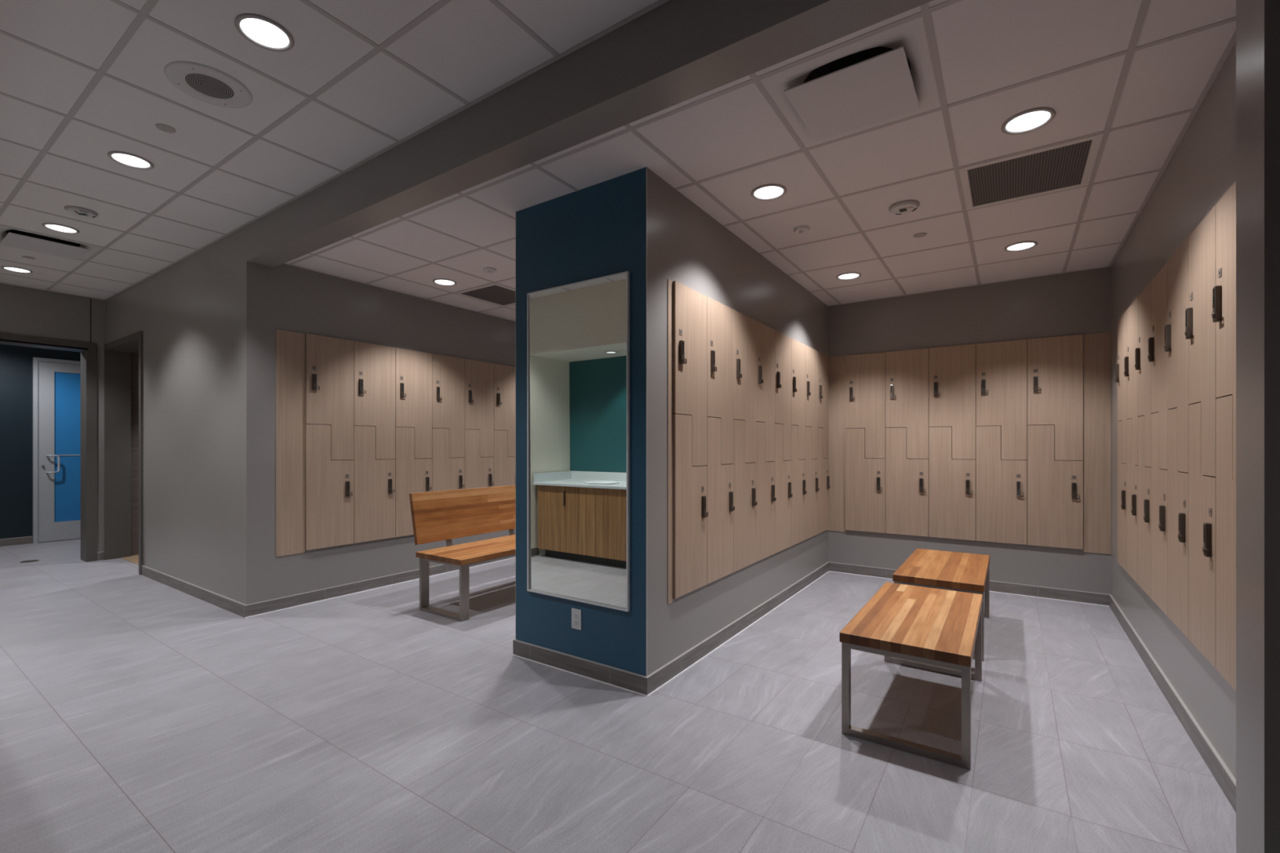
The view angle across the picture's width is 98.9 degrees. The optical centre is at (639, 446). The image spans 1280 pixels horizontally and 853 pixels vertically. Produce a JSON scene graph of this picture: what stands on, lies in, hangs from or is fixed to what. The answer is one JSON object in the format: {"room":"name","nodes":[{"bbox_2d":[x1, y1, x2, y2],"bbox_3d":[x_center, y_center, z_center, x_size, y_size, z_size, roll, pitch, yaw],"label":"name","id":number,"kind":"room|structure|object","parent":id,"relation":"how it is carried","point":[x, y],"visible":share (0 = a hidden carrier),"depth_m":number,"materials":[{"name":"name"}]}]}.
{"room":"changing room","nodes":[
{"label":"changing room","id":0,"kind":"room"},
{"bbox_2d":[0,344,80,542],"bbox_3d":[-8.474,-0.141,7.192,0.200,2.900,3.600,0,0,34],"label":"wall","id":1,"kind":"structure","parent":0,"point":[15,362],"depth_m":7.29,"materials":[{"name":"blue paint"}]},
{"bbox_2d":[0,536,32,546],"bbox_3d":[-8.802,1.261,6.520,0.012,0.097,2.120,0,0,34],"label":"baseboard","id":2,"kind":"structure","parent":1,"relation":"attached to","point":[28,540],"depth_m":7.27,"materials":[{"name":"grey tile"}]},
{"bbox_2d":[32,356,80,543],"bbox_3d":[-7.883,0.053,7.792,0.106,2.513,1.010,0,0,34],"label":"door","id":3,"kind":"structure","parent":1,"relation":"in","point":[56,383],"depth_m":7.57,"materials":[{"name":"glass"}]},
{"bbox_2d":[0,283,106,551],"bbox_3d":[-6.943,-0.203,5.419,0.220,3.023,2.382,0,0,34],"label":"wall","id":4,"kind":"structure","parent":0,"point":[24,311],"depth_m":6.07,"materials":[{"name":"grey paint"}]},
{"bbox_2d":[0,333,97,562],"bbox_3d":[-6.657,0.066,5.843,0.258,2.487,1.204,0,0,34],"label":"trim","id":5,"kind":"structure","parent":4,"relation":"attached to","point":[88,351],"depth_m":6.22,"materials":[{"name":"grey metal"}]},
{"bbox_2d":[130,350,138,555],"bbox_3d":[-5.567,-0.091,7.507,0.200,2.800,2.218,0,0,34],"label":"wall","id":6,"kind":"structure","parent":0,"point":[135,355],"depth_m":6.59,"materials":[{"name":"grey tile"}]},
{"bbox_2d":[0,0,659,299],"bbox_3d":[-3.168,-1.702,2.257,9.578,0.016,3.382,0,0,34],"label":"ceiling","id":7,"kind":"structure","parent":0,"point":[471,48],"depth_m":2.66,"materials":[{"name":"white tile"}]},
{"bbox_2d":[0,266,32,273],"bbox_3d":[-5.956,-1.690,5.238,0.202,0.008,0.202,0,0,34],"label":"recessed light","id":8,"kind":"object","parent":7,"relation":"in","point":[17,269],"visible":1,"depth_m":5.24,"materials":[{"name":"grey plastic"}]},
{"bbox_2d":[0,225,102,260],"bbox_3d":[-4.975,-1.732,4.575,0.593,0.135,0.621,0,0,34],"label":"ceiling vent","id":9,"kind":"object","parent":7,"relation":"in","point":[9,237],"visible":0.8,"depth_m":4.59,"materials":[{"name":"white metal"}]},
{"bbox_2d":[41,222,79,234],"bbox_3d":[-4.489,-1.690,4.248,0.202,0.008,0.202,0,0,34],"label":"recessed light","id":10,"kind":"object","parent":7,"relation":"in","point":[55,227],"visible":1,"depth_m":4.24,"materials":[{"name":"grey plastic"}]},
{"bbox_2d":[64,205,97,217],"bbox_3d":[-4.013,-1.682,3.935,0.170,0.023,0.170,0,0,-22],"label":"smoke detector","id":11,"kind":"object","parent":7,"relation":"attached to","point":[77,211],"visible":1,"depth_m":3.91,"materials":[{"name":"grey plastic"}]},
{"bbox_2d":[107,151,154,169],"bbox_3d":[-3.008,-1.690,3.238,0.202,0.008,0.202,0,0,34],"label":"recessed light","id":12,"kind":"object","parent":7,"relation":"in","point":[131,160],"visible":1,"depth_m":3.24,"materials":[{"name":"grey plastic"}]},
{"bbox_2d":[155,123,176,133],"bbox_3d":[-2.523,-1.692,2.914,0.084,0.004,0.084,0,0,34],"label":"cover plate","id":13,"kind":"object","parent":7,"relation":"attached to","point":[163,127],"visible":1,"depth_m":2.91,"materials":[{"name":"grey plastic"}]},
{"bbox_2d":[164,61,252,107],"bbox_3d":[-2.017,-1.689,2.570,0.326,0.009,0.326,0,0,34],"label":"ceiling speaker","id":14,"kind":"object","parent":7,"relation":"attached to","point":[207,84],"visible":1,"depth_m":2.56,"materials":[{"name":"plastic"}]},
{"bbox_2d":[185,73,234,98],"bbox_3d":[-2.017,-1.690,2.570,0.181,0.001,0.181,0,0,34],"label":"grille","id":15,"kind":"object","parent":14,"relation":"attached to","point":[205,84],"depth_m":2.57,"materials":[{"name":"grey metal"}]},
{"bbox_2d":[234,13,293,51],"bbox_3d":[-1.534,-1.690,2.242,0.202,0.008,0.202,0,0,34],"label":"recessed light","id":16,"kind":"object","parent":7,"relation":"in","point":[261,31],"visible":1,"depth_m":2.24,"materials":[{"name":"grey plastic"}]},
{"bbox_2d":[0,0,669,300],"bbox_3d":[-3.168,-1.692,2.257,9.578,0.003,3.382,0,0,34],"label":"grid","id":17,"kind":"object","parent":7,"relation":"attached to","point":[143,14],"visible":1,"depth_m":2.70,"materials":[{"name":"metal"}]},
{"bbox_2d":[235,226,515,604],"bbox_3d":[-1.948,-0.203,5.947,0.200,3.023,4.097,0,0,34],"label":"wall","id":18,"kind":"structure","parent":0,"point":[283,296],"depth_m":4.50,"materials":[{"name":"grey paint"}]},
{"bbox_2d":[275,328,305,556],"bbox_3d":[-2.837,-0.027,4.452,0.005,1.813,0.218,0,0,34],"label":"filler panel","id":19,"kind":"object","parent":18,"relation":"attached to","point":[290,345],"visible":1,"depth_m":4.44,"materials":[{"name":"brown wood"}]},
{"bbox_2d":[141,555,515,617],"bbox_3d":[-2.894,1.261,6.574,2.493,0.097,4.097,0,0,34],"label":"baseboard","id":20,"kind":"structure","parent":18,"relation":"attached to","point":[234,606],"depth_m":4.76,"materials":[{"name":"grey tile"}]},
{"bbox_2d":[305,424,354,550],"bbox_3d":[-2.648,0.338,4.696,0.044,1.048,0.397,0,0,34],"label":"locker","id":21,"kind":"object","parent":18,"relation":"attached to","point":[329,484],"visible":1,"depth_m":4.66,"materials":[{"name":"brown wood"}]},
{"bbox_2d":[305,333,354,460],"bbox_3d":[-2.648,-0.409,4.696,0.044,1.057,0.397,0,0,34],"label":"locker","id":22,"kind":"object","parent":18,"relation":"attached to","point":[329,361],"visible":1,"depth_m":4.71,"materials":[{"name":"brown wood"}]},
{"bbox_2d":[352,425,395,543],"bbox_3d":[-2.425,0.338,5.025,0.044,1.048,0.397,0,0,34],"label":"locker","id":23,"kind":"object","parent":18,"relation":"attached to","point":[375,480],"visible":1,"depth_m":4.99,"materials":[{"name":"brown wood"}]},
{"bbox_2d":[354,341,395,459],"bbox_3d":[-2.425,-0.409,5.025,0.044,1.057,0.397,0,0,34],"label":"locker","id":24,"kind":"object","parent":18,"relation":"attached to","point":[375,365],"visible":1,"depth_m":5.04,"materials":[{"name":"brown wood"}]},
{"bbox_2d":[394,426,432,537],"bbox_3d":[-2.202,0.338,5.354,0.044,1.048,0.397,0,0,34],"label":"locker","id":25,"kind":"object","parent":18,"relation":"attached to","point":[413,475],"visible":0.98,"depth_m":5.29,"materials":[{"name":"brown wood"}]},
{"bbox_2d":[395,347,432,458],"bbox_3d":[-2.202,-0.409,5.354,0.044,1.057,0.397,0,0,34],"label":"locker","id":26,"kind":"object","parent":18,"relation":"attached to","point":[414,369],"visible":1,"depth_m":5.38,"materials":[{"name":"brown wood"}]},
{"bbox_2d":[431,427,464,491],"bbox_3d":[-1.979,0.338,5.683,0.044,1.048,0.397,0,0,34],"label":"locker","id":27,"kind":"object","parent":18,"relation":"attached to","point":[448,473],"visible":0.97,"depth_m":5.64,"materials":[{"name":"brown wood"}]},
{"bbox_2d":[432,353,464,457],"bbox_3d":[-1.979,-0.409,5.683,0.044,1.057,0.397,0,0,34],"label":"locker","id":28,"kind":"object","parent":18,"relation":"attached to","point":[448,372],"visible":1,"depth_m":5.70,"materials":[{"name":"brown wood"}]},
{"bbox_2d":[463,429,493,488],"bbox_3d":[-1.756,0.338,6.012,0.044,1.048,0.397,0,0,34],"label":"locker","id":29,"kind":"object","parent":18,"relation":"attached to","point":[478,471],"visible":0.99,"depth_m":5.96,"materials":[{"name":"brown wood"}]},
{"bbox_2d":[464,359,493,457],"bbox_3d":[-1.756,-0.409,6.012,0.044,1.057,0.397,0,0,34],"label":"locker","id":30,"kind":"object","parent":18,"relation":"attached to","point":[478,375],"visible":1,"depth_m":6.03,"materials":[{"name":"brown wood"}]},
{"bbox_2d":[493,430,515,486],"bbox_3d":[-1.533,0.338,6.341,0.044,1.048,0.397,0,0,34],"label":"locker","id":31,"kind":"object","parent":18,"relation":"attached to","point":[504,465],"visible":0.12,"depth_m":6.28,"materials":[{"name":"brown wood"}]},
{"bbox_2d":[493,363,515,456],"bbox_3d":[-1.533,-0.409,6.341,0.044,1.057,0.397,0,0,34],"label":"locker","id":32,"kind":"object","parent":18,"relation":"attached to","point":[504,375],"visible":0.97,"depth_m":6.32,"materials":[{"name":"brown wood"}]},
{"bbox_2d":[106,0,933,600],"bbox_3d":[-2.339,-0.203,3.858,9.554,3.023,0.200,0,0,34],"label":"wall","id":33,"kind":"structure","parent":0,"point":[677,51],"depth_m":3.24,"materials":[{"name":"grey paint"}]},
{"bbox_2d":[104,330,142,575],"bbox_3d":[-5.565,0.066,6.040,1.330,2.487,0.228,0,0,34],"label":"trim","id":34,"kind":"structure","parent":33,"relation":"attached to","point":[117,352],"depth_m":6.37,"materials":[{"name":"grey metal"}]},
{"bbox_2d":[1235,0,1279,852],"bbox_3d":[1.524,-0.203,1.231,0.212,3.023,0.184,0,0,34],"label":"door frame","id":35,"kind":"structure","parent":33,"relation":"attached to","point":[1257,21],"depth_m":1.25,"materials":[{"name":"grey paint"}]},
{"bbox_2d":[0,538,1235,852],"bbox_3d":[-3.043,1.347,4.690,12.100,0.084,7.750,0,0,34],"label":"floor","id":36,"kind":"structure","parent":0,"point":[139,713],"depth_m":2.47,"materials":[{"name":"grey tile"}]},
{"bbox_2d":[408,484,515,622],"bbox_3d":[-1.103,0.844,5.000,0.717,0.930,1.830,0,0,34],"label":"bench","id":37,"kind":"object","parent":36,"relation":"on","point":[442,515],"visible":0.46,"depth_m":4.61,"materials":[{"name":"brown wood"}]},
{"bbox_2d":[839,582,982,770],"bbox_3d":[1.422,1.074,2.790,0.509,0.470,1.110,0,0,34],"label":"bench","id":38,"kind":"object","parent":36,"relation":"on","point":[937,630],"visible":1,"depth_m":2.49,"materials":[{"name":"brown wood"}]},
{"bbox_2d":[892,548,990,661],"bbox_3d":[2.179,1.074,3.911,0.509,0.470,1.110,0,0,34],"label":"bench","id":39,"kind":"object","parent":36,"relation":"on","point":[965,572],"visible":0.82,"depth_m":3.71,"materials":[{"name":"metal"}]},
{"bbox_2d":[515,167,828,675],"bbox_3d":[0.600,-0.133,4.601,0.985,2.884,3.468,0,0,34],"label":"wall","id":40,"kind":"structure","parent":0,"point":[597,230],"depth_m":3.19,"materials":[{"name":"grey paint"}]},
{"bbox_2d":[571,608,581,630],"bbox_3d":[-0.367,0.995,3.156,0.072,0.116,0.008,0,0,34],"label":"wall outlet","id":41,"kind":"object","parent":40,"relation":"attached to","point":[575,613],"visible":1,"depth_m":3.15,"materials":[{"name":"white plastic"}]},
{"bbox_2d":[527,271,630,612],"bbox_3d":[-0.373,-0.027,3.153,0.759,1.826,0.020,0,0,34],"label":"wall mirror","id":42,"kind":"object","parent":40,"relation":"attached to","point":[579,333],"visible":1,"depth_m":3.13,"materials":[{"name":"white mirror"}]},
{"bbox_2d":[515,166,647,675],"bbox_3d":[-0.372,-0.133,3.166,0.987,2.684,0.004,0,0,34],"label":"trim","id":43,"kind":"structure","parent":40,"relation":"attached to","point":[646,166],"depth_m":2.89,"materials":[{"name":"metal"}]},
{"bbox_2d":[667,279,672,604],"bbox_3d":[0.169,-0.026,3.082,0.005,1.820,0.048,0,0,34],"label":"filler panel","id":44,"kind":"object","parent":40,"relation":"attached to","point":[669,282],"visible":1,"depth_m":3.08,"materials":[{"name":"brown wood"}]},
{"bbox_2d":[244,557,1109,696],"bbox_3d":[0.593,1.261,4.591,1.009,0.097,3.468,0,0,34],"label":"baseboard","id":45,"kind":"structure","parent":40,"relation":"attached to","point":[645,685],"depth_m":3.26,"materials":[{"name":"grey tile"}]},
{"bbox_2d":[672,280,706,466],"bbox_3d":[0.309,-0.409,3.255,0.044,1.057,0.393,0,0,34],"label":"locker","id":46,"kind":"object","parent":40,"relation":"attached to","point":[689,305],"visible":0.92,"depth_m":3.25,"materials":[{"name":"brown wood"}]},
{"bbox_2d":[672,413,708,598],"bbox_3d":[0.309,0.338,3.255,0.044,1.048,0.393,0,0,34],"label":"locker","id":47,"kind":"object","parent":40,"relation":"attached to","point":[690,513],"visible":1,"depth_m":3.19,"materials":[{"name":"brown wood"}]},
{"bbox_2d":[704,417,734,584],"bbox_3d":[0.530,0.338,3.580,0.044,1.048,0.393,0,0,34],"label":"locker","id":48,"kind":"object","parent":40,"relation":"attached to","point":[720,477],"visible":0.98,"depth_m":3.54,"materials":[{"name":"brown wood"}]},
{"bbox_2d":[706,296,733,464],"bbox_3d":[0.530,-0.409,3.580,0.044,1.057,0.393,0,0,34],"label":"locker","id":49,"kind":"object","parent":40,"relation":"attached to","point":[720,317],"visible":0.88,"depth_m":3.59,"materials":[{"name":"brown wood"}]},
{"bbox_2d":[731,419,756,572],"bbox_3d":[0.751,0.338,3.906,0.044,1.048,0.393,0,0,34],"label":"locker","id":50,"kind":"object","parent":40,"relation":"attached to","point":[744,473],"visible":0.99,"depth_m":3.88,"materials":[{"name":"brown wood"}]},
{"bbox_2d":[733,310,755,462],"bbox_3d":[0.751,-0.409,3.906,0.044,1.057,0.393,0,0,34],"label":"locker","id":51,"kind":"object","parent":40,"relation":"attached to","point":[744,326],"visible":0.9,"depth_m":3.91,"materials":[{"name":"brown wood"}]},
{"bbox_2d":[753,422,776,562],"bbox_3d":[0.972,0.338,4.232,0.044,1.048,0.393,0,0,34],"label":"locker","id":52,"kind":"object","parent":40,"relation":"attached to","point":[766,499],"visible":0.99,"depth_m":4.20,"materials":[{"name":"brown wood"}]},
{"bbox_2d":[755,320,774,462],"bbox_3d":[0.972,-0.409,4.232,0.044,1.057,0.393,0,0,34],"label":"locker","id":53,"kind":"object","parent":40,"relation":"attached to","point":[765,335],"visible":0.94,"depth_m":4.25,"materials":[{"name":"brown wood"}]},
{"bbox_2d":[774,329,791,460],"bbox_3d":[1.192,-0.409,4.558,0.044,1.057,0.393,0,0,34],"label":"locker","id":54,"kind":"object","parent":40,"relation":"attached to","point":[782,342],"visible":0.94,"depth_m":4.57,"materials":[{"name":"brown wood"}]},
{"bbox_2d":[774,423,792,553],"bbox_3d":[1.192,0.338,4.558,0.044,1.048,0.393,0,0,34],"label":"locker","id":55,"kind":"object","parent":40,"relation":"attached to","point":[783,494],"visible":0.98,"depth_m":4.52,"materials":[{"name":"brown wood"}]},
{"bbox_2d":[791,337,805,459],"bbox_3d":[1.413,-0.409,4.883,0.044,1.057,0.393,0,0,34],"label":"locker","id":56,"kind":"object","parent":40,"relation":"attached to","point":[797,348],"visible":0.91,"depth_m":4.91,"materials":[{"name":"brown wood"}]},
{"bbox_2d":[791,425,806,546],"bbox_3d":[1.413,0.338,4.883,0.044,1.048,0.393,0,0,34],"label":"locker","id":57,"kind":"object","parent":40,"relation":"attached to","point":[798,491],"visible":0.96,"depth_m":4.85,"materials":[{"name":"brown wood"}]},
{"bbox_2d":[805,345,817,458],"bbox_3d":[1.634,-0.409,5.209,0.044,1.057,0.393,0,0,34],"label":"locker","id":58,"kind":"object","parent":40,"relation":"attached to","point":[811,354],"visible":0.92,"depth_m":5.23,"materials":[{"name":"brown wood"}]},
{"bbox_2d":[805,426,818,539],"bbox_3d":[1.634,0.338,5.209,0.044,1.048,0.393,0,0,34],"label":"locker","id":59,"kind":"object","parent":40,"relation":"attached to","point":[811,464],"visible":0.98,"depth_m":5.19,"materials":[{"name":"brown wood"}]},
{"bbox_2d":[817,351,828,457],"bbox_3d":[1.855,-0.409,5.535,0.044,1.057,0.393,0,0,34],"label":"locker","id":60,"kind":"object","parent":40,"relation":"attached to","point":[823,359],"visible":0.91,"depth_m":5.55,"materials":[{"name":"brown wood"}]},
{"bbox_2d":[817,427,830,533],"bbox_3d":[1.855,0.338,5.535,0.044,1.048,0.393,0,0,34],"label":"locker","id":61,"kind":"object","parent":40,"relation":"attached to","point":[824,486],"visible":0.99,"depth_m":5.50,"materials":[{"name":"brown wood"}]},
{"bbox_2d":[285,0,1235,320],"bbox_3d":[0.474,-1.483,4.418,5.525,0.016,3.913,0,0,34],"label":"ceiling","id":62,"kind":"structure","parent":0,"point":[983,46],"depth_m":2.88,"materials":[{"name":"white tile"}]},
{"bbox_2d":[432,278,456,285],"bbox_3d":[-1.750,-1.470,4.908,0.202,0.008,0.202,0,0,34],"label":"recessed light","id":63,"kind":"object","parent":62,"relation":"in","point":[442,282],"visible":1,"depth_m":4.90,"materials":[{"name":"grey plastic"}]},
{"bbox_2d":[454,283,515,306],"bbox_3d":[-1.374,-1.479,5.351,0.572,0.016,0.611,0,0,34],"label":"ceiling vent","id":64,"kind":"object","parent":62,"relation":"in","point":[494,293],"visible":0.61,"depth_m":5.31,"materials":[{"name":"white metal"}]},
{"bbox_2d":[284,0,1235,321],"bbox_3d":[0.474,-1.473,4.418,5.525,0.003,3.913,0,0,34],"label":"grid","id":65,"kind":"object","parent":62,"relation":"attached to","point":[925,11],"visible":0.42,"depth_m":2.79,"materials":[{"name":"metal"}]},
{"bbox_2d":[751,183,786,200],"bbox_3d":[0.746,-1.470,3.173,0.202,0.008,0.202,0,0,34],"label":"recessed light","id":66,"kind":"object","parent":62,"relation":"in","point":[768,192],"visible":1,"depth_m":3.17,"materials":[{"name":"grey plastic"}]},
{"bbox_2d":[835,271,861,279],"bbox_3d":[1.803,-1.470,4.734,0.202,0.008,0.202,0,0,34],"label":"recessed light","id":67,"kind":"object","parent":62,"relation":"in","point":[846,276],"visible":1,"depth_m":4.74,"materials":[{"name":"grey plastic"}]},
{"bbox_2d":[760,16,941,147],"bbox_3d":[0.894,-1.512,2.290,0.608,0.135,0.629,0,0,34],"label":"ceiling vent","id":68,"kind":"object","parent":62,"relation":"in","point":[886,77],"visible":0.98,"depth_m":2.23,"materials":[{"name":"white metal"}]},
{"bbox_2d":[888,200,919,214],"bbox_3d":[1.618,-1.463,3.357,0.170,0.023,0.170,0,0,34],"label":"smoke detector","id":69,"kind":"object","parent":62,"relation":"attached to","point":[900,207],"visible":1,"depth_m":3.33,"materials":[{"name":"grey plastic"}]},
{"bbox_2d":[1004,240,1037,251],"bbox_3d":[2.800,-1.470,4.028,0.202,0.008,0.202,0,0,34],"label":"recessed light","id":70,"kind":"object","parent":62,"relation":"in","point":[1021,246],"visible":1,"depth_m":4.02,"materials":[{"name":"grey plastic"}]},
{"bbox_2d":[1000,106,1055,134],"bbox_3d":[1.756,-1.470,2.480,0.202,0.008,0.202,0,0,34],"label":"recessed light","id":71,"kind":"object","parent":62,"relation":"in","point":[1033,119],"visible":1,"depth_m":2.48,"materials":[{"name":"grey plastic"}]},
{"bbox_2d":[959,133,1103,209],"bbox_3d":[2.106,-1.479,2.993,0.590,0.016,0.611,0,0,34],"label":"ceiling vent","id":72,"kind":"object","parent":62,"relation":"in","point":[1067,165],"visible":0.99,"depth_m":2.97,"materials":[{"name":"white metal"}]},
{"bbox_2d":[828,266,1111,594],"bbox_3d":[1.545,-0.233,6.176,5.725,3.084,0.200,0,0,34],"label":"wall","id":73,"kind":"structure","parent":0,"point":[1074,303],"depth_m":4.96,"materials":[{"name":"grey paint"}]},
{"bbox_2d":[828,355,845,532],"bbox_3d":[2.053,-0.027,5.708,0.175,1.822,0.005,0,0,34],"label":"filler panel","id":74,"kind":"object","parent":73,"relation":"attached to","point":[837,365],"visible":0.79,"depth_m":5.70,"materials":[{"name":"brown wood"}]},
{"bbox_2d":[845,428,885,533],"bbox_3d":[2.273,0.338,5.535,0.382,1.048,0.044,0,0,34],"label":"locker","id":75,"kind":"object","parent":73,"relation":"attached to","point":[865,477],"visible":1,"depth_m":5.55,"materials":[{"name":"brown wood"}]},
{"bbox_2d":[845,351,885,458],"bbox_3d":[2.273,-0.409,5.535,0.382,1.057,0.044,0,0,34],"label":"locker","id":76,"kind":"object","parent":73,"relation":"attached to","point":[865,374],"visible":1,"depth_m":5.51,"materials":[{"name":"brown wood"}]},
{"bbox_2d":[885,427,928,537],"bbox_3d":[2.590,0.338,5.321,0.382,1.048,0.044,0,0,34],"label":"locker","id":77,"kind":"object","parent":73,"relation":"attached to","point":[907,480],"visible":1,"depth_m":5.33,"materials":[{"name":"brown wood"}]},
{"bbox_2d":[885,348,928,458],"bbox_3d":[2.590,-0.409,5.321,0.382,1.057,0.044,0,0,34],"label":"locker","id":78,"kind":"object","parent":73,"relation":"attached to","point":[907,371],"visible":1,"depth_m":5.30,"materials":[{"name":"brown wood"}]},
{"bbox_2d":[928,426,976,540],"bbox_3d":[2.906,0.338,5.106,0.382,1.048,0.044,0,0,34],"label":"locker","id":79,"kind":"object","parent":73,"relation":"attached to","point":[952,482],"visible":1,"depth_m":5.12,"materials":[{"name":"brown wood"}]},
{"bbox_2d":[928,343,976,459],"bbox_3d":[2.906,-0.409,5.106,0.382,1.057,0.044,0,0,34],"label":"locker","id":80,"kind":"object","parent":73,"relation":"attached to","point":[952,369],"visible":1,"depth_m":5.09,"materials":[{"name":"brown wood"}]},
{"bbox_2d":[828,561,1111,605],"bbox_3d":[1.573,1.261,6.029,5.513,0.097,0.012,0,0,34],"label":"baseboard","id":81,"kind":"structure","parent":73,"relation":"attached to","point":[1091,597],"depth_m":4.81,"materials":[{"name":"grey tile"}]},
{"bbox_2d":[976,426,1026,545],"bbox_3d":[3.223,0.338,4.891,0.382,1.048,0.044,0,0,34],"label":"locker","id":82,"kind":"object","parent":73,"relation":"attached to","point":[1001,484],"visible":1,"depth_m":4.90,"materials":[{"name":"brown wood"}]},
{"bbox_2d":[976,339,1026,460],"bbox_3d":[3.223,-0.409,4.891,0.382,1.057,0.044,0,0,34],"label":"locker","id":83,"kind":"object","parent":73,"relation":"attached to","point":[1001,366],"visible":1,"depth_m":4.88,"materials":[{"name":"brown wood"}]},
{"bbox_2d":[1026,424,1083,549],"bbox_3d":[3.540,0.338,4.677,0.382,1.048,0.044,0,0,34],"label":"locker","id":84,"kind":"object","parent":73,"relation":"attached to","point":[1055,488],"visible":1,"depth_m":4.69,"materials":[{"name":"brown wood"}]},
{"bbox_2d":[1026,334,1083,460],"bbox_3d":[3.540,-0.409,4.677,0.382,1.057,0.044,0,0,34],"label":"locker","id":85,"kind":"object","parent":73,"relation":"attached to","point":[1055,365],"visible":1,"depth_m":4.66,"materials":[{"name":"brown wood"}]},
{"bbox_2d":[1083,332,1111,554],"bbox_3d":[3.783,-0.027,4.535,0.177,1.822,0.005,0,0,34],"label":"filler panel","id":86,"kind":"object","parent":73,"relation":"attached to","point":[1096,346],"visible":1,"depth_m":4.53,"materials":[{"name":"brown wood"}]},
{"bbox_2d":[1111,42,1235,779],"bbox_3d":[2.848,-0.233,2.818,0.200,3.084,4.297,0,0,34],"label":"wall","id":87,"kind":"structure","parent":0,"point":[1202,169],"depth_m":2.65,"materials":[{"name":"grey paint"}]},
{"bbox_2d":[1117,421,1126,571],"bbox_3d":[3.440,0.338,3.910,0.044,1.048,0.393,0,0,34],"label":"locker","id":88,"kind":"object","parent":87,"relation":"attached to","point":[1122,467],"visible":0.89,"depth_m":3.94,"materials":[{"name":"brown wood"}]},
{"bbox_2d":[1115,310,1128,463],"bbox_3d":[3.440,-0.409,3.910,0.044,1.057,0.393,0,0,34],"label":"locker","id":89,"kind":"object","parent":87,"relation":"attached to","point":[1120,378],"visible":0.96,"depth_m":3.91,"materials":[{"name":"brown wood"}]},
{"bbox_2d":[1124,297,1139,465],"bbox_3d":[3.220,-0.409,3.584,0.044,1.057,0.393,0,0,34],"label":"locker","id":90,"kind":"object","parent":87,"relation":"attached to","point":[1131,373],"visible":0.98,"depth_m":3.56,"materials":[{"name":"brown wood"}]},
{"bbox_2d":[1126,418,1137,583],"bbox_3d":[3.220,0.338,3.584,0.044,1.048,0.393,0,0,34],"label":"locker","id":91,"kind":"object","parent":87,"relation":"attached to","point":[1131,469],"visible":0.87,"depth_m":3.59,"materials":[{"name":"brown wood"}]},
{"bbox_2d":[1134,281,1153,466],"bbox_3d":[2.999,-0.409,3.258,0.044,1.057,0.393,0,0,34],"label":"locker","id":92,"kind":"object","parent":87,"relation":"attached to","point":[1142,364],"visible":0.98,"depth_m":3.24,"materials":[{"name":"brown wood"}]},
{"bbox_2d":[1137,415,1151,598],"bbox_3d":[2.999,0.338,3.258,0.044,1.048,0.393,0,0,34],"label":"locker","id":93,"kind":"object","parent":87,"relation":"attached to","point":[1144,472],"visible":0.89,"depth_m":3.26,"materials":[{"name":"brown wood"}]},
{"bbox_2d":[1151,412,1167,616],"bbox_3d":[2.778,0.338,2.933,0.044,1.048,0.393,0,0,34],"label":"locker","id":94,"kind":"object","parent":87,"relation":"attached to","point":[1158,476],"visible":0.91,"depth_m":2.95,"materials":[{"name":"brown wood"}]},
{"bbox_2d":[1147,262,1170,469],"bbox_3d":[2.778,-0.409,2.933,0.044,1.057,0.393,0,0,34],"label":"locker","id":95,"kind":"object","parent":87,"relation":"attached to","point":[1157,356],"visible":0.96,"depth_m":2.92,"materials":[{"name":"brown wood"}]},
{"bbox_2d":[1109,594,1235,812],"bbox_3d":[2.752,1.261,2.866,0.012,0.097,3.901,0,0,34],"label":"baseboard","id":96,"kind":"structure","parent":87,"relation":"attached to","point":[1216,766],"depth_m":2.53,"materials":[{"name":"grey tile"}]},
{"bbox_2d":[1167,408,1188,639],"bbox_3d":[2.557,0.338,2.607,0.044,1.048,0.393,0,0,34],"label":"locker","id":97,"kind":"object","parent":87,"relation":"attached to","point":[1177,481],"visible":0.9,"depth_m":2.63,"materials":[{"name":"brown wood"}]},
{"bbox_2d":[1164,236,1191,472],"bbox_3d":[2.557,-0.409,2.607,0.044,1.057,0.393,0,0,34],"label":"locker","id":98,"kind":"object","parent":87,"relation":"attached to","point":[1176,346],"visible":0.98,"depth_m":2.58,"materials":[{"name":"brown wood"}]},
{"bbox_2d":[1188,402,1215,668],"bbox_3d":[2.337,0.338,2.281,0.044,1.048,0.393,0,0,34],"label":"locker","id":99,"kind":"object","parent":87,"relation":"attached to","point":[1202,488],"visible":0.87,"depth_m":2.29,"materials":[{"name":"brown wood"}]},
{"bbox_2d":[1184,204,1219,476],"bbox_3d":[2.337,-0.409,2.281,0.044,1.057,0.393,0,0,34],"label":"locker","id":100,"kind":"object","parent":87,"relation":"attached to","point":[1200,327],"visible":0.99,"depth_m":2.24,"materials":[{"name":"brown wood"}]},
{"bbox_2d":[1211,181,1235,479],"bbox_3d":[2.116,-0.409,1.955,0.044,1.057,0.393,0,0,34],"label":"locker","id":101,"kind":"object","parent":87,"relation":"attached to","point":[1224,314],"visible":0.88,"depth_m":2.01,"materials":[{"name":"brown wood"}]},
{"bbox_2d":[1215,395,1235,690],"bbox_3d":[2.116,0.338,1.955,0.044,1.048,0.393,0,0,34],"label":"locker","id":102,"kind":"object","parent":87,"relation":"attached to","point":[1225,486],"visible":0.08,"depth_m":2.02,"materials":[{"name":"brown wood"}]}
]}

